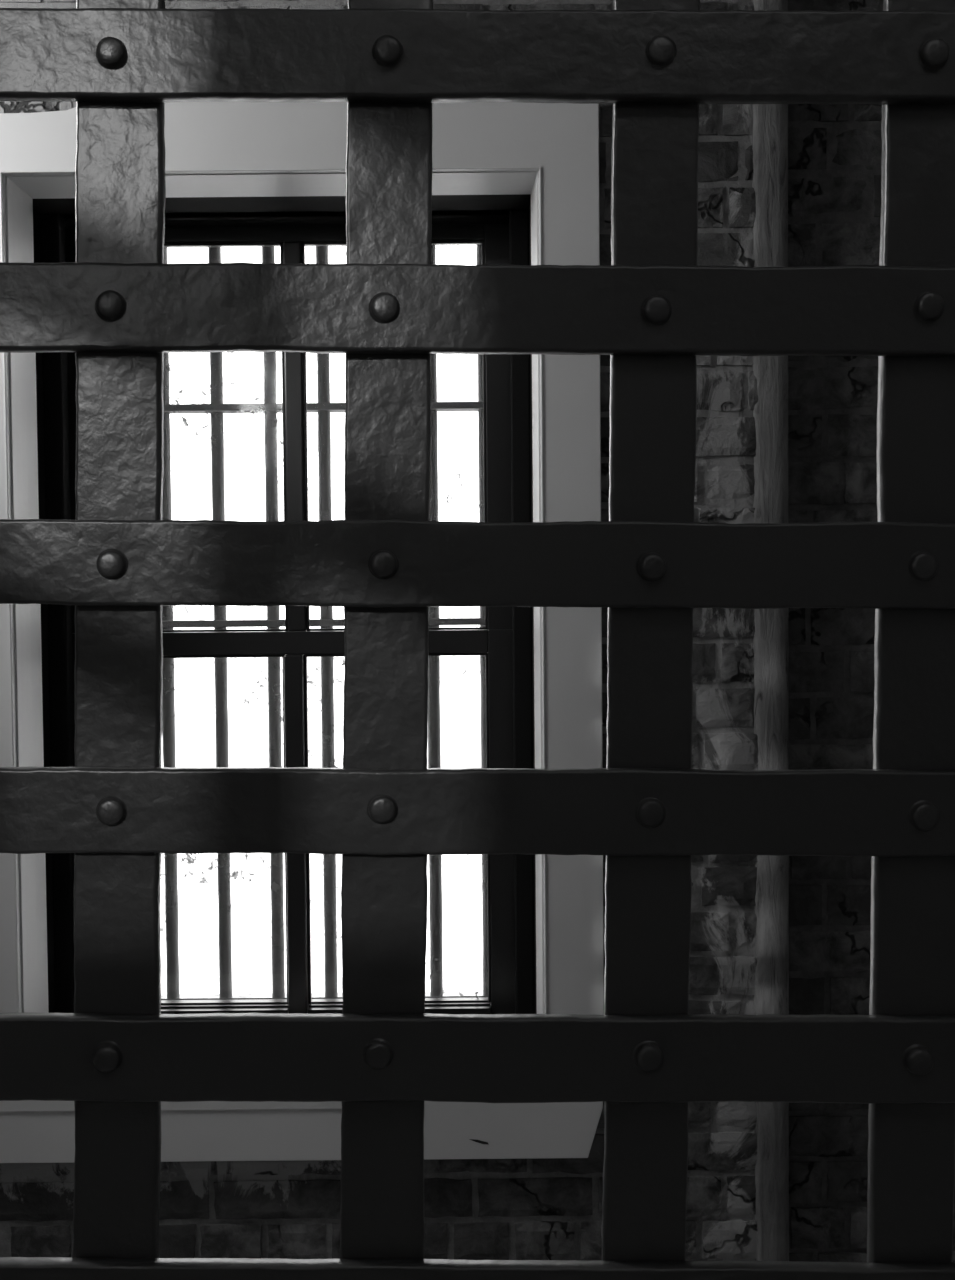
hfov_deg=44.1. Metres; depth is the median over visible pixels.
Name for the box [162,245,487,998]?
bars
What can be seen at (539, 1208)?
wall
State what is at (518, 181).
window
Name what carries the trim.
attached to the wall
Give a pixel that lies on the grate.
(118, 307)
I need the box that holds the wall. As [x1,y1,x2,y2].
[0,0,954,1262]
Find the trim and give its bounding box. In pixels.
[752,0,788,1260]
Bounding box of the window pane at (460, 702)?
[160,655,482,993]
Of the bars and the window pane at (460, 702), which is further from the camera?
the window pane at (460, 702)
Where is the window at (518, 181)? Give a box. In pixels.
[0,102,603,1162]
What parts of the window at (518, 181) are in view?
pane, pane, sash, sash, sill, pane, pane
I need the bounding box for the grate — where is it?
[0,0,954,1279]

